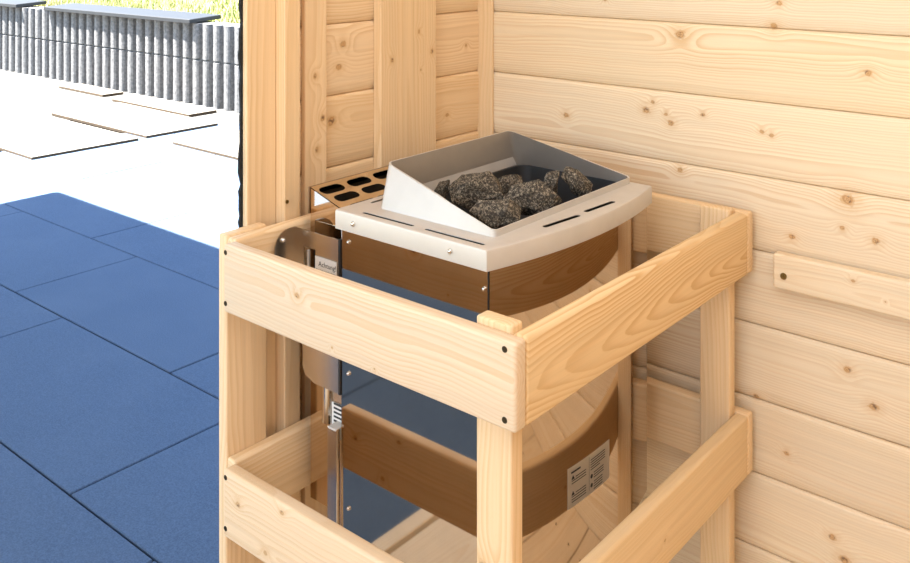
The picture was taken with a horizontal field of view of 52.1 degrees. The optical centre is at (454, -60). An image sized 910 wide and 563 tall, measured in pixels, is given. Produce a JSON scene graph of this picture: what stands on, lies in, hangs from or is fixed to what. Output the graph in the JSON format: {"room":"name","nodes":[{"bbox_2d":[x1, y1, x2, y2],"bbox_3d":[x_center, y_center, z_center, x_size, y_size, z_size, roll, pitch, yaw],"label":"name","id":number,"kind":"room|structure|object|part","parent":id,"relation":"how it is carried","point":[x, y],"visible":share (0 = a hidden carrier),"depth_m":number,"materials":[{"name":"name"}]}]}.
{"room":"sauna","nodes":[
{"label":"sauna","id":0,"kind":"room"},
{"bbox_2d":[300,0,478,516],"bbox_3d":[-0.139,0.205,1.658,0.040,2.190,0.545,0,0,40],"label":"wall","id":1,"kind":"structure","parent":0,"point":[349,23],"depth_m":1.61,"materials":[{"name":"brown wood"}]},
{"bbox_2d":[238,0,242,227],"bbox_3d":[-0.321,0.256,1.417,0.004,2.089,0.029,0,0,40],"label":"strip","id":2,"kind":"object","parent":1,"relation":"attached to","point":[240,3],"visible":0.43,"depth_m":1.41,"materials":[{"name":"black rubber"}]},
{"bbox_2d":[243,0,275,437],"bbox_3d":[-0.300,0.265,1.429,0.011,2.070,0.056,0,0,40],"label":"door frame","id":3,"kind":"structure","parent":1,"relation":"attached to","point":[259,16],"depth_m":1.43,"materials":[{"name":"brown wood"}]},
{"bbox_2d":[276,0,299,500],"bbox_3d":[-0.264,0.205,1.456,0.032,2.190,0.032,0,0,40],"label":"trim","id":4,"kind":"structure","parent":1,"relation":"attached to","point":[287,11],"depth_m":1.44,"materials":[{"name":"brown wood"}]},
{"bbox_2d":[302,0,325,516],"bbox_3d":[-0.229,0.205,1.511,0.010,2.190,0.047,0,0,40],"label":"board","id":5,"kind":"object","parent":1,"relation":"attached to","point":[313,11],"visible":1,"depth_m":1.50,"materials":[{"name":"brown wood"}]},
{"bbox_2d":[374,0,435,168],"bbox_3d":[-0.088,0.205,1.672,0.019,2.190,0.146,0,0,40],"label":"board","id":6,"kind":"object","parent":1,"relation":"attached to","point":[404,30],"visible":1,"depth_m":1.66,"materials":[{"name":"brown wood"}]},
{"bbox_2d":[494,0,909,562],"bbox_3d":[0.985,0.205,1.099,2.400,2.190,0.040,0,0,40],"label":"wall","id":7,"kind":"structure","parent":0,"point":[792,114],"depth_m":1.47,"materials":[{"name":"brown wood"}]},
{"bbox_2d":[477,0,493,137],"bbox_3d":[0.060,0.205,1.842,0.038,2.190,0.006,0,0,40],"label":"trim","id":8,"kind":"structure","parent":7,"relation":"attached to","point":[485,9],"depth_m":1.84,"materials":[{"name":"brown wood"}]},
{"bbox_2d":[773,251,909,319],"bbox_3d":[1.002,0.516,1.044,1.302,0.054,0.023,0,0,40],"label":"batten","id":9,"kind":"object","parent":7,"relation":"attached to","point":[874,291],"visible":1,"depth_m":1.39,"materials":[{"name":"brown wood"}]},
{"bbox_3d":[0.092,1.190,0.060,2.435,0.220,2.700,0,0,40],"label":"floor","id":10,"kind":"structure","parent":0,"visible":0},
{"bbox_2d":[219,192,751,562],"bbox_3d":[0.057,0.751,1.411,0.552,0.657,0.640,0,0,40],"label":"guard","id":11,"kind":"object","parent":10,"relation":"on","point":[505,375],"visible":0.78,"depth_m":1.24,"materials":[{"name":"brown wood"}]},
{"bbox_3d":[-0.315,0.754,1.382,0.020,0.652,0.074,0,0,40],"label":"post","id":12,"kind":"part","parent":11,"relation":"part of","materials":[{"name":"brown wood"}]},
{"bbox_3d":[-0.131,0.796,1.569,0.022,0.096,0.597,0,0,40],"label":"rail","id":13,"kind":"part","parent":11,"relation":"part of","materials":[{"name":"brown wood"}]},
{"bbox_3d":[-0.131,0.478,1.569,0.022,0.096,0.597,0,0,40],"label":"rail","id":14,"kind":"part","parent":11,"relation":"part of","materials":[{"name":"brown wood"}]},
{"bbox_3d":[-0.125,0.796,1.161,0.512,0.096,0.021,0,0,40],"label":"rail","id":15,"kind":"part","parent":11,"relation":"part of","materials":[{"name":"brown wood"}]},
{"bbox_3d":[-0.125,0.478,1.161,0.512,0.096,0.021,0,0,40],"label":"rail","id":16,"kind":"part","parent":11,"relation":"part of","materials":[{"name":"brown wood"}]},
{"bbox_2d":[274,131,651,562],"bbox_3d":[0.029,0.627,1.415,0.407,0.599,0.441,0,0,40],"label":"heater","id":17,"kind":"object","parent":11,"relation":"in","point":[394,465],"visible":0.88,"depth_m":1.29,"materials":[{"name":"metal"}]},
{"bbox_3d":[-0.169,0.704,1.359,0.030,0.050,0.001,0,0,40],"label":"type plate","id":18,"kind":"part","parent":17,"relation":"part of","materials":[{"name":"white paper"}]},
{"bbox_2d":[310,166,387,207],"bbox_3d":[-0.073,0.389,1.524,0.085,0.027,0.358,0,0,40],"label":"grille","id":19,"kind":"object","parent":17,"relation":"attached to","point":[351,191],"depth_m":1.44,"materials":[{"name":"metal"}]},
{"bbox_3d":[-0.072,0.611,1.521,0.090,0.472,0.353,0,0,40],"label":"casing","id":20,"kind":"part","parent":17,"relation":"part of","materials":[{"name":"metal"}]},
{"bbox_3d":[-0.061,0.628,1.256,0.268,0.474,0.002,0,0,40],"label":"panel","id":21,"kind":"part","parent":17,"relation":"part of","materials":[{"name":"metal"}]},
{"bbox_2d":[434,180,449,197],"bbox_3d":[-0.018,0.377,1.386,0.020,0.042,0.022,0,0,27],"label":"stone","id":22,"kind":"object","parent":17,"relation":"in","point":[442,189],"visible":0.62,"depth_m":1.38,"materials":[{"name":"stone"}]},
{"bbox_2d":[448,171,502,209],"bbox_3d":[0.029,0.371,1.379,0.082,0.059,0.051,0,0,-8],"label":"stone","id":23,"kind":"object","parent":17,"relation":"in","point":[465,191],"visible":0.83,"depth_m":1.36,"materials":[{"name":"stone"}]},
{"bbox_2d":[469,199,520,228],"bbox_3d":[0.061,0.381,1.291,0.063,0.047,0.055,0,0,40],"label":"stone","id":24,"kind":"object","parent":17,"relation":"in","point":[496,214],"visible":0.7,"depth_m":1.28,"materials":[{"name":"stone"}]},
{"bbox_2d":[445,165,616,219],"bbox_3d":[0.084,0.421,1.417,0.197,0.070,0.337,0,0,40],"label":"tray","id":25,"kind":"object","parent":17,"relation":"on","point":[603,181],"depth_m":1.52,"materials":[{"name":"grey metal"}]},
{"bbox_2d":[502,179,561,215],"bbox_3d":[0.113,0.373,1.349,0.080,0.055,0.041,0,0,24],"label":"stone","id":26,"kind":"object","parent":17,"relation":"in","point":[533,197],"visible":0.86,"depth_m":1.33,"materials":[{"name":"stone"}]},
{"bbox_2d":[543,170,558,192],"bbox_3d":[0.146,0.375,1.417,0.030,0.050,0.025,0,0,40],"label":"stone","id":27,"kind":"object","parent":17,"relation":"in","point":[551,178],"visible":0.64,"depth_m":1.41,"materials":[{"name":"stone"}]},
{"bbox_3d":[0.182,0.628,1.308,0.028,0.474,0.392,0,0,41],"label":"panel","id":28,"kind":"part","parent":17,"relation":"part of","materials":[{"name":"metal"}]},
{"bbox_2d":[561,166,592,196],"bbox_3d":[0.186,0.375,1.419,0.048,0.056,0.033,0,0,8],"label":"stone","id":29,"kind":"object","parent":17,"relation":"in","point":[577,182],"visible":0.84,"depth_m":1.41,"materials":[{"name":"stone"}]},
{"bbox_3d":[0.078,0.401,1.442,0.050,0.039,0.047,0,0,40],"label":"stone","id":30,"kind":"object","parent":17,"relation":"in","visible":0},
{"bbox_2d":[498,174,522,193],"bbox_3d":[0.088,0.381,1.440,0.042,0.042,0.037,0,0,40],"label":"stone","id":31,"kind":"object","parent":30,"relation":"on","point":[506,181],"visible":0.51,"depth_m":1.43,"materials":[{"name":"stone"}]},
{"bbox_3d":[0.050,0.751,1.043,0.050,0.657,0.022,0,0,40],"label":"post","id":32,"kind":"part","parent":11,"relation":"part of","materials":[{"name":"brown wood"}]},
{"bbox_3d":[0.261,0.478,1.241,0.020,0.096,0.597,0,0,40],"label":"rail","id":33,"kind":"part","parent":11,"relation":"part of","materials":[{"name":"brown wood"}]},
{"bbox_3d":[0.261,0.796,1.241,0.020,0.096,0.597,0,0,40],"label":"rail","id":34,"kind":"part","parent":11,"relation":"part of","materials":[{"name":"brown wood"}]},
{"bbox_3d":[0.263,0.796,1.643,0.534,0.096,0.022,0,0,40],"label":"rail","id":35,"kind":"part","parent":11,"relation":"part of","materials":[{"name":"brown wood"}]},
{"bbox_3d":[0.263,0.478,1.643,0.534,0.096,0.022,0,0,40],"label":"rail","id":36,"kind":"part","parent":11,"relation":"part of","materials":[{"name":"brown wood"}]},
{"bbox_3d":[0.418,0.752,1.484,0.050,0.656,0.022,0,0,40],"label":"post","id":37,"kind":"part","parent":11,"relation":"part of","materials":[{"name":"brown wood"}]},
{"label":"outside","id":38,"kind":"structure","parent":0,"visible":0},
{"bbox_2d":[0,121,123,151],"bbox_3d":[-1.421,1.357,2.276,7.800,0.086,5.560,0,0,40],"label":"slab","id":39,"kind":"object","parent":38,"point":[74,121],"visible":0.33,"depth_m":6.53,"materials":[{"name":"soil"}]},
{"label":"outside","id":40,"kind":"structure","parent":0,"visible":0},
{"bbox_2d":[0,70,238,122],"bbox_3d":[-5.514,1.403,4.552,20.000,0.194,9.000,0,0,40],"label":"gravel","id":41,"kind":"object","parent":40,"point":[40,95],"visible":0.17,"depth_m":7.73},
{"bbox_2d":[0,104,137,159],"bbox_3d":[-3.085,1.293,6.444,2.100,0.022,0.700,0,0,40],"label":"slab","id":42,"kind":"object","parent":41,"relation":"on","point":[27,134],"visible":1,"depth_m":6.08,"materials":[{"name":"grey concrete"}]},
{"bbox_2d":[59,83,122,96],"bbox_3d":[-3.153,1.293,8.046,0.740,0.022,0.190,0,0,40],"label":"slab","id":43,"kind":"object","parent":41,"relation":"on","point":[78,87],"visible":1,"depth_m":8.00,"materials":[{"name":"grey concrete"}]},
{"bbox_2d":[0,6,239,112],"bbox_3d":[-1.268,1.004,6.864,13.984,0.692,0.212,0,0,39],"label":"wall","id":44,"kind":"structure","parent":41,"relation":"on","point":[197,63],"depth_m":7.95,"materials":[{"name":"grey concrete"}]},
{"bbox_2d":[0,0,45,7],"bbox_3d":[-5.343,0.629,10.098,2.980,0.054,0.305,0,0,39],"label":"wall cap","id":45,"kind":"object","parent":44,"relation":"on","point":[5,3],"visible":1,"depth_m":9.22,"materials":[{"name":"grey concrete"}]},
{"bbox_2d":[43,3,220,23],"bbox_3d":[-2.881,0.629,8.140,2.270,0.054,0.305,0,0,39],"label":"wall cap","id":46,"kind":"object","parent":44,"relation":"on","point":[102,10],"visible":1,"depth_m":7.95,"materials":[{"name":"grey concrete"}]},
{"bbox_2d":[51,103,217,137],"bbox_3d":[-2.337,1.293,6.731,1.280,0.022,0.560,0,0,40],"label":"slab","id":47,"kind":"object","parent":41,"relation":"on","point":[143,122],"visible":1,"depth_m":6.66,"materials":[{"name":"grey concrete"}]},
{"bbox_2d":[112,95,216,116],"bbox_3d":[-2.292,1.293,7.290,1.070,0.022,0.245,0,0,40],"label":"slab","id":48,"kind":"object","parent":41,"relation":"on","point":[163,105],"visible":0.9,"depth_m":7.22,"materials":[{"name":"grey concrete"}]},
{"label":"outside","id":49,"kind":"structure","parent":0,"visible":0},
{"bbox_2d":[0,121,239,562],"bbox_3d":[-0.889,1.320,2.171,8.508,0.041,5.995,0,0,40],"label":"paving","id":50,"kind":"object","parent":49,"point":[109,256],"visible":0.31,"depth_m":2.94,"materials":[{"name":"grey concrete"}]},
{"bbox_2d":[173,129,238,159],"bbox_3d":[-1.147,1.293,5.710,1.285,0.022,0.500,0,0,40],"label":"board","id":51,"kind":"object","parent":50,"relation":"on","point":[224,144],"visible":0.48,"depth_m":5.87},
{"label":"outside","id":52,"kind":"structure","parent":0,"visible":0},
{"bbox_2d":[34,0,239,23],"bbox_3d":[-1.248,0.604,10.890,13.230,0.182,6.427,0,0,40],"label":"grass","id":53,"kind":"structure","parent":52,"point":[227,15],"depth_m":9.19,"materials":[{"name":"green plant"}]}
]}

